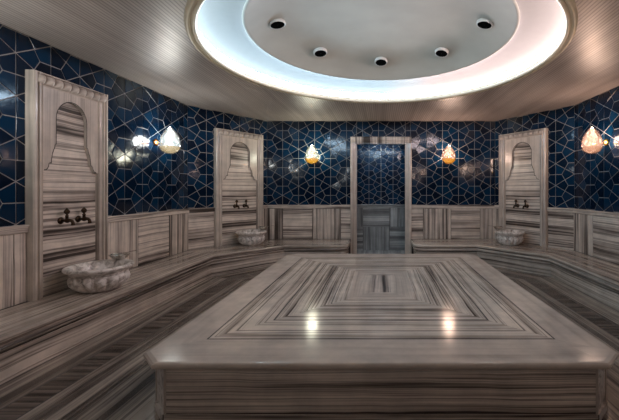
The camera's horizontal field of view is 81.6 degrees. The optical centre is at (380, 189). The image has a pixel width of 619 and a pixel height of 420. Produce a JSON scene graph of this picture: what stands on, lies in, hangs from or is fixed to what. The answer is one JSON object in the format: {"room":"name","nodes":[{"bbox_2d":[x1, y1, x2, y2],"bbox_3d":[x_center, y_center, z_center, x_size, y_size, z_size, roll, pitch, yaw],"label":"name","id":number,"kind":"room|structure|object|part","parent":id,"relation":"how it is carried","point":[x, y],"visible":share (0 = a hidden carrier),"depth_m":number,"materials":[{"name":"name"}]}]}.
{"room":"spa","nodes":[
{"label":"spa","id":0,"kind":"room"},
{"bbox_2d":[0,24,189,309],"bbox_3d":[-3.186,-0.025,3.300,0.048,2.750,5.000,0,0,0],"label":"wall","id":1,"kind":"structure","parent":0,"point":[148,212],"depth_m":4.24,"materials":[{"name":"blue tile"}]},
{"bbox_3d":[-3.199,0.699,2.850,0.022,0.618,0.594,0,0,0],"label":"wainscot panel","id":2,"kind":"part","parent":1,"relation":"part of","materials":[{"name":"stone"}]},
{"bbox_3d":[-3.186,0.351,1.975,0.048,0.072,2.350,0,0,0],"label":"dado rail","id":3,"kind":"part","parent":1,"relation":"part of","materials":[{"name":"stone"}]},
{"bbox_2d":[25,69,107,300],"bbox_3d":[-3.151,-0.037,3.580,0.113,2.088,0.860,0,0,0],"label":"wall panel","id":4,"kind":"object","parent":1,"relation":"attached to","point":[66,122],"visible":1,"depth_m":3.49,"materials":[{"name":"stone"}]},
{"bbox_2d":[57,208,75,224],"bbox_3d":[-3.116,0.268,3.480,0.146,0.174,0.072,0,0,0],"label":"water tap","id":5,"kind":"object","parent":4,"relation":"attached to","point":[61,220],"visible":1,"depth_m":3.47,"materials":[{"name":"brown metal"}]},
{"bbox_3d":[-3.123,0.239,3.480,0.052,0.116,0.052,0,0,0],"label":"handle","id":6,"kind":"part","parent":5,"relation":"part of","materials":[{"name":"brown metal"}]},
{"bbox_3d":[-3.108,0.320,3.480,0.130,0.070,0.050,0,0,0],"label":"spout","id":7,"kind":"part","parent":5,"relation":"part of","materials":[{"name":"brown metal"}]},
{"bbox_3d":[-3.196,-0.007,3.580,0.020,2.028,0.687,0,0,0],"label":"panel","id":8,"kind":"part","parent":4,"relation":"part of","materials":[{"name":"stone"}]},
{"bbox_3d":[-3.171,-0.580,3.580,0.029,0.802,0.651,0,0,0],"label":"arched panel","id":9,"kind":"part","parent":4,"relation":"part of","materials":[{"name":"stone"}]},
{"bbox_2d":[75,207,91,222],"bbox_3d":[-3.116,0.268,3.680,0.146,0.174,0.072,0,0,0],"label":"water tap","id":10,"kind":"object","parent":4,"relation":"attached to","point":[78,218],"visible":1,"depth_m":3.67,"materials":[{"name":"brown metal"}]},
{"bbox_3d":[-3.123,0.239,3.680,0.052,0.116,0.052,0,0,0],"label":"handle","id":11,"kind":"part","parent":10,"relation":"part of","materials":[{"name":"brown metal"}]},
{"bbox_3d":[-3.108,0.320,3.680,0.130,0.070,0.050,0,0,0],"label":"spout","id":12,"kind":"part","parent":10,"relation":"part of","materials":[{"name":"brown metal"}]},
{"bbox_3d":[-3.199,0.699,4.305,0.022,0.618,0.584,0,0,0],"label":"wainscot panel","id":13,"kind":"part","parent":1,"relation":"part of","materials":[{"name":"stone"}]},
{"bbox_3d":[-3.186,0.351,4.905,0.048,0.072,1.790,0,0,0],"label":"dado rail","id":14,"kind":"part","parent":1,"relation":"part of","materials":[{"name":"stone"}]},
{"bbox_3d":[-3.199,0.699,4.935,0.022,0.618,0.662,0,0,0],"label":"wainscot panel","id":15,"kind":"part","parent":1,"relation":"part of","materials":[{"name":"stone"}]},
{"bbox_2d":[153,127,180,153],"bbox_3d":[-3.030,-0.702,4.970,0.343,0.393,0.280,0,0,0],"label":"wall sconce","id":16,"kind":"object","parent":1,"relation":"attached to","point":[169,141],"visible":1,"depth_m":4.90,"materials":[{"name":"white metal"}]},
{"bbox_3d":[-3.185,-0.670,4.970,0.034,0.100,0.100,0,0,0],"label":"wall plate","id":17,"kind":"part","parent":16,"relation":"part of","materials":[{"name":"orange metal"}]},
{"bbox_3d":[-3.199,0.699,5.535,0.022,0.618,0.524,0,0,0],"label":"wainscot panel","id":18,"kind":"part","parent":1,"relation":"part of","materials":[{"name":"stone"}]},
{"bbox_2d":[187,105,267,250],"bbox_3d":[-2.750,-0.025,6.463,0.049,2.750,1.614,0,0,33],"label":"wall","id":19,"kind":"structure","parent":0,"point":[201,122],"depth_m":6.05,"materials":[{"name":"blue tile"}]},
{"bbox_3d":[-3.075,0.699,5.987,0.022,0.618,0.452,0,0,33],"label":"wainscot panel","id":20,"kind":"part","parent":19,"relation":"part of","materials":[{"name":"stone"}]},
{"bbox_3d":[-3.064,0.351,5.980,0.048,0.072,0.460,0,0,33],"label":"dado rail","id":21,"kind":"part","parent":19,"relation":"part of","materials":[{"name":"stone"}]},
{"bbox_2d":[214,128,262,246],"bbox_3d":[-2.637,-0.037,6.573,0.113,2.088,1.000,0,0,33],"label":"wall panel","id":22,"kind":"object","parent":19,"relation":"attached to","point":[238,156],"visible":1,"depth_m":6.54,"materials":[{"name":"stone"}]},
{"bbox_2d":[233,200,239,208],"bbox_3d":[-2.662,0.268,6.470,0.146,0.174,0.072,0,0,33],"label":"water tap","id":23,"kind":"object","parent":22,"relation":"attached to","point":[236,201],"visible":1,"depth_m":6.46,"materials":[{"name":"brown metal"}]},
{"bbox_3d":[-2.675,-0.007,6.597,0.020,2.028,0.799,0,0,33],"label":"panel","id":24,"kind":"part","parent":22,"relation":"part of","materials":[{"name":"stone"}]},
{"bbox_3d":[-2.654,-0.580,6.584,0.029,0.802,0.757,0,0,33],"label":"arched panel","id":25,"kind":"part","parent":22,"relation":"part of","materials":[{"name":"stone"}]},
{"bbox_3d":[-2.363,0.699,7.083,0.022,0.618,0.148,0,0,33],"label":"wainscot panel","id":26,"kind":"part","parent":19,"relation":"part of","materials":[{"name":"stone"}]},
{"bbox_2d":[0,0,618,120],"bbox_3d":[0.000,-1.683,3.276,6.460,0.634,7.793,0,0,0],"label":"ceiling","id":27,"kind":"structure","parent":0,"point":[225,56],"depth_m":4.02,"materials":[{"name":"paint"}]},
{"bbox_2d":[269,18,285,28],"bbox_3d":[-1.082,-1.728,3.645,0.173,0.071,0.173,0,0,6],"label":"recessed light","id":28,"kind":"object","parent":27,"relation":"in","point":[279,23],"visible":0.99,"depth_m":3.62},
{"bbox_2d":[313,47,326,56],"bbox_3d":[-0.765,-1.728,4.410,0.173,0.071,0.173,0,0,40],"label":"recessed light","id":29,"kind":"object","parent":27,"relation":"in","point":[317,51],"visible":1,"depth_m":4.38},
{"bbox_2d":[375,57,386,65],"bbox_3d":[0.000,-1.728,4.727,0.173,0.071,0.173,0,0,6],"label":"recessed light","id":30,"kind":"object","parent":27,"relation":"in","point":[380,61],"visible":1,"depth_m":4.70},
{"bbox_3d":[0.000,-1.397,3.745,3.677,0.062,3.677,0,0,0],"label":"ring moulding","id":31,"kind":"part","parent":27,"relation":"part of","materials":[{"name":"white paint"}]},
{"bbox_2d":[435,47,448,56],"bbox_3d":[0.765,-1.728,4.410,0.173,0.071,0.173,0,0,-40],"label":"recessed light","id":32,"kind":"object","parent":27,"relation":"in","point":[438,51],"visible":1,"depth_m":4.38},
{"bbox_2d":[476,18,492,28],"bbox_3d":[1.082,-1.728,3.645,0.173,0.071,0.173,0,0,6],"label":"recessed light","id":33,"kind":"object","parent":27,"relation":"in","point":[482,23],"visible":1,"depth_m":3.62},
{"bbox_2d":[0,250,618,419],"bbox_3d":[0.000,1.375,3.425,7.200,0.050,8.850,0,0,0],"label":"floor","id":34,"kind":"structure","parent":0,"point":[106,376],"depth_m":2.76,"materials":[{"name":"stone"}]},
{"bbox_2d":[0,239,350,384],"bbox_3d":[-1.887,1.179,3.293,2.575,0.342,7.644,0,0,0],"label":"bench","id":35,"kind":"object","parent":34,"relation":"on","point":[32,333],"visible":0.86,"depth_m":3.46,"materials":[{"name":"grey stone"}]},
{"bbox_2d":[61,259,134,292],"bbox_3d":[-2.850,0.884,3.550,0.570,0.246,0.619,0,0,-17],"label":"basin","id":36,"kind":"object","parent":35,"relation":"on","point":[97,276],"visible":0.99,"depth_m":3.41,"materials":[{"name":"stone"}]},
{"bbox_2d":[108,250,136,259],"bbox_3d":[-2.860,0.732,3.909,0.194,0.053,0.357,0,0,0],"label":"bowl","id":37,"kind":"object","parent":36,"relation":"on","point":[116,256],"visible":1,"depth_m":3.81,"materials":[{"name":"stone"}]},
{"bbox_2d":[236,229,266,245],"bbox_3d":[-2.376,0.884,6.421,0.537,0.246,0.584,0,0,-30],"label":"basin","id":38,"kind":"object","parent":35,"relation":"on","point":[250,237],"visible":0.99,"depth_m":6.25,"materials":[{"name":"stone"}]},
{"bbox_2d":[258,225,273,229],"bbox_3d":[-2.197,0.732,6.715,0.194,0.053,0.357,0,0,33],"label":"bowl","id":39,"kind":"object","parent":38,"relation":"on","point":[259,227],"visible":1,"depth_m":6.60,"materials":[{"name":"stone"}]},
{"bbox_2d":[143,254,618,419],"bbox_3d":[0.000,1.167,3.680,2.868,0.366,3.406,0,0,0],"label":"platform","id":40,"kind":"object","parent":34,"relation":"on","point":[310,336],"visible":1,"depth_m":2.14,"materials":[{"name":"grey stone"}]},
{"bbox_3d":[-1.311,1.188,2.100,0.188,0.324,0.042,0,0,45],"label":"corner panel","id":41,"kind":"part","parent":40,"relation":"part of","materials":[{"name":"stone"}]},
{"bbox_3d":[0.000,1.188,2.036,2.502,0.324,0.042,0,0,0],"label":"panel","id":42,"kind":"part","parent":40,"relation":"part of","materials":[{"name":"grey stone"}]},
{"bbox_3d":[1.311,1.188,2.100,0.042,0.324,0.188,0,0,45],"label":"corner panel","id":43,"kind":"part","parent":40,"relation":"part of","materials":[{"name":"stone"}]},
{"bbox_2d":[411,239,618,310],"bbox_3d":[1.887,1.179,3.293,2.575,0.342,7.644,0,0,0],"label":"bench","id":44,"kind":"object","parent":34,"relation":"on","point":[596,278],"visible":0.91,"depth_m":5.55,"materials":[{"name":"grey stone"}]},
{"bbox_2d":[494,229,525,244],"bbox_3d":[2.368,0.884,6.434,0.537,0.246,0.584,0,0,15],"label":"basin","id":45,"kind":"object","parent":44,"relation":"on","point":[504,236],"visible":1,"depth_m":6.25,"materials":[{"name":"stone"}]},
{"bbox_2d":[487,225,502,229],"bbox_3d":[2.189,0.732,6.727,0.194,0.053,0.357,0,0,-33],"label":"bowl","id":46,"kind":"object","parent":45,"relation":"on","point":[495,227],"visible":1,"depth_m":6.62,"materials":[{"name":"stone"}]},
{"bbox_2d":[267,121,494,253],"bbox_3d":[0.000,-0.025,7.129,4.660,2.750,0.048,0,0,0],"label":"wall","id":47,"kind":"structure","parent":0,"point":[456,200],"depth_m":7.15,"materials":[{"name":"blue tile"}]},
{"bbox_3d":[-2.165,0.699,7.142,0.324,0.618,0.022,0,0,0],"label":"wainscot panel","id":48,"kind":"part","parent":47,"relation":"part of","materials":[{"name":"stone"}]},
{"bbox_3d":[-1.700,0.699,7.142,0.592,0.618,0.022,0,0,0],"label":"wainscot panel","id":49,"kind":"part","parent":47,"relation":"part of","materials":[{"name":"stone"}]},
{"bbox_3d":[-1.472,0.351,7.129,1.715,0.072,0.048,0,0,0],"label":"dado rail","id":50,"kind":"part","parent":47,"relation":"part of","materials":[{"name":"stone"}]},
{"bbox_2d":[305,144,318,163],"bbox_3d":[-1.370,-0.702,6.973,0.280,0.393,0.343,0,0,0],"label":"wall sconce","id":51,"kind":"object","parent":47,"relation":"attached to","point":[311,155],"visible":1,"depth_m":6.86,"materials":[{"name":"white glass"}]},
{"bbox_3d":[-1.110,0.699,7.142,0.574,0.618,0.022,0,0,0],"label":"wainscot panel","id":52,"kind":"part","parent":47,"relation":"part of","materials":[{"name":"stone"}]},
{"bbox_3d":[-0.718,0.699,7.142,0.197,0.618,0.022,0,0,0],"label":"wainscot panel","id":53,"kind":"part","parent":47,"relation":"part of","materials":[{"name":"stone"}]},
{"bbox_2d":[350,137,411,253],"bbox_3d":[0.000,0.141,7.170,1.236,2.417,0.205,0,0,0],"label":"door frame","id":54,"kind":"structure","parent":47,"relation":"in","point":[355,141],"depth_m":7.08,"materials":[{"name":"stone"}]},
{"bbox_3d":[0.738,0.699,7.142,0.237,0.618,0.022,0,0,0],"label":"wainscot panel","id":55,"kind":"part","parent":47,"relation":"part of","materials":[{"name":"stone"}]},
{"bbox_3d":[1.145,0.699,7.142,0.564,0.618,0.022,0,0,0],"label":"wainscot panel","id":56,"kind":"part","parent":47,"relation":"part of","materials":[{"name":"stone"}]},
{"bbox_2d":[442,145,455,163],"bbox_3d":[1.345,-0.702,6.973,0.280,0.393,0.343,0,0,0],"label":"wall sconce","id":57,"kind":"object","parent":47,"relation":"attached to","point":[449,156],"visible":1,"depth_m":6.86,"materials":[{"name":"white glass"}]},
{"bbox_3d":[1.472,0.351,7.129,1.715,0.072,0.048,0,0,0],"label":"dado rail","id":58,"kind":"part","parent":47,"relation":"part of","materials":[{"name":"stone"}]},
{"bbox_3d":[1.725,0.699,7.142,0.582,0.618,0.022,0,0,0],"label":"wainscot panel","id":59,"kind":"part","parent":47,"relation":"part of","materials":[{"name":"stone"}]},
{"bbox_3d":[2.175,0.699,7.142,0.304,0.618,0.022,0,0,0],"label":"wainscot panel","id":60,"kind":"part","parent":47,"relation":"part of","materials":[{"name":"stone"}]},
{"bbox_2d":[357,145,404,249],"bbox_3d":[0.000,0.060,7.776,2.200,2.620,0.048,0,0,0],"label":"wall","id":61,"kind":"structure","parent":0,"point":[380,168],"depth_m":7.79,"materials":[{"name":"blue tile"}]},
{"bbox_3d":[-0.575,0.611,7.790,0.344,0.431,0.020,0,0,0],"label":"wainscot panel","id":62,"kind":"part","parent":61,"relation":"part of","materials":[{"name":"grey stone"}]},
{"bbox_3d":[-0.575,1.090,7.790,0.344,0.520,0.020,0,0,0],"label":"wainscot panel","id":63,"kind":"part","parent":61,"relation":"part of","materials":[{"name":"grey stone"}]},
{"bbox_3d":[-0.105,0.611,7.790,0.584,0.431,0.020,0,0,0],"label":"wainscot panel","id":64,"kind":"part","parent":61,"relation":"part of","materials":[{"name":"grey stone"}]},
{"bbox_3d":[-0.105,1.090,7.790,0.584,0.520,0.020,0,0,0],"label":"wainscot panel","id":65,"kind":"part","parent":61,"relation":"part of","materials":[{"name":"grey stone"}]},
{"bbox_3d":[0.000,0.366,7.776,2.200,0.072,0.048,0,0,0],"label":"dado rail","id":66,"kind":"part","parent":61,"relation":"part of","materials":[{"name":"grey stone"}]},
{"bbox_3d":[0.465,0.611,7.790,0.544,0.431,0.020,0,0,0],"label":"wainscot panel","id":67,"kind":"part","parent":61,"relation":"part of","materials":[{"name":"grey stone"}]},
{"bbox_3d":[0.465,1.090,7.790,0.544,0.520,0.020,0,0,0],"label":"wainscot panel","id":68,"kind":"part","parent":61,"relation":"part of","materials":[{"name":"grey stone"}]},
{"bbox_2d":[494,105,574,250],"bbox_3d":[2.750,-0.025,6.463,0.049,2.750,1.614,0,0,-33],"label":"wall","id":69,"kind":"structure","parent":0,"point":[559,122],"depth_m":6.04,"materials":[{"name":"blue tile"}]},
{"bbox_3d":[2.363,0.699,7.083,0.022,0.618,0.148,0,0,-33],"label":"wainscot panel","id":70,"kind":"part","parent":69,"relation":"part of","materials":[{"name":"stone"}]},
{"bbox_2d":[499,128,547,246],"bbox_3d":[2.637,-0.037,6.573,0.113,2.088,1.000,0,0,-33],"label":"wall panel","id":71,"kind":"object","parent":69,"relation":"attached to","point":[523,156],"visible":1,"depth_m":6.54,"materials":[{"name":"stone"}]},
{"bbox_3d":[2.654,-0.580,6.584,0.029,0.802,0.757,0,0,-33],"label":"arched panel","id":72,"kind":"part","parent":71,"relation":"part of","materials":[{"name":"stone"}]},
{"bbox_3d":[2.675,-0.007,6.597,0.020,2.028,0.799,0,0,-33],"label":"panel","id":73,"kind":"part","parent":71,"relation":"part of","materials":[{"name":"stone"}]},
{"bbox_2d":[522,200,528,208],"bbox_3d":[2.662,0.268,6.470,0.146,0.174,0.072,0,0,-33],"label":"water tap","id":74,"kind":"object","parent":71,"relation":"attached to","point":[525,201],"visible":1,"depth_m":6.46,"materials":[{"name":"brown metal"}]},
{"bbox_3d":[3.075,0.699,5.987,0.022,0.618,0.452,0,0,-33],"label":"wainscot panel","id":75,"kind":"part","parent":69,"relation":"part of","materials":[{"name":"stone"}]},
{"bbox_3d":[3.064,0.351,5.980,0.048,0.072,0.460,0,0,-33],"label":"dado rail","id":76,"kind":"part","parent":69,"relation":"part of","materials":[{"name":"stone"}]},
{"bbox_2d":[572,86,618,264],"bbox_3d":[3.186,-0.025,3.300,0.048,2.750,5.000,0,0,0],"label":"wall","id":77,"kind":"structure","parent":0,"point":[596,211],"depth_m":5.13,"materials":[{"name":"blue tile"}]},
{"bbox_3d":[3.199,0.699,5.535,0.022,0.618,0.524,0,0,0],"label":"wainscot panel","id":78,"kind":"part","parent":77,"relation":"part of","materials":[{"name":"stone"}]},
{"bbox_2d":[581,127,608,153],"bbox_3d":[3.030,-0.702,4.970,0.343,0.393,0.280,0,0,0],"label":"wall sconce","id":79,"kind":"object","parent":77,"relation":"attached to","point":[592,141],"visible":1,"depth_m":4.90,"materials":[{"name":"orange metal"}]},
{"bbox_3d":[3.185,-0.670,4.970,0.034,0.100,0.100,0,0,0],"label":"wall plate","id":80,"kind":"part","parent":79,"relation":"part of","materials":[{"name":"gold metal"}]},
{"bbox_3d":[3.186,0.351,3.300,0.048,0.072,5.000,0,0,0],"label":"dado rail","id":81,"kind":"part","parent":77,"relation":"part of","materials":[{"name":"stone"}]},
{"bbox_3d":[3.199,0.699,4.935,0.022,0.618,0.662,0,0,0],"label":"wainscot panel","id":82,"kind":"part","parent":77,"relation":"part of","materials":[{"name":"stone"}]}
]}

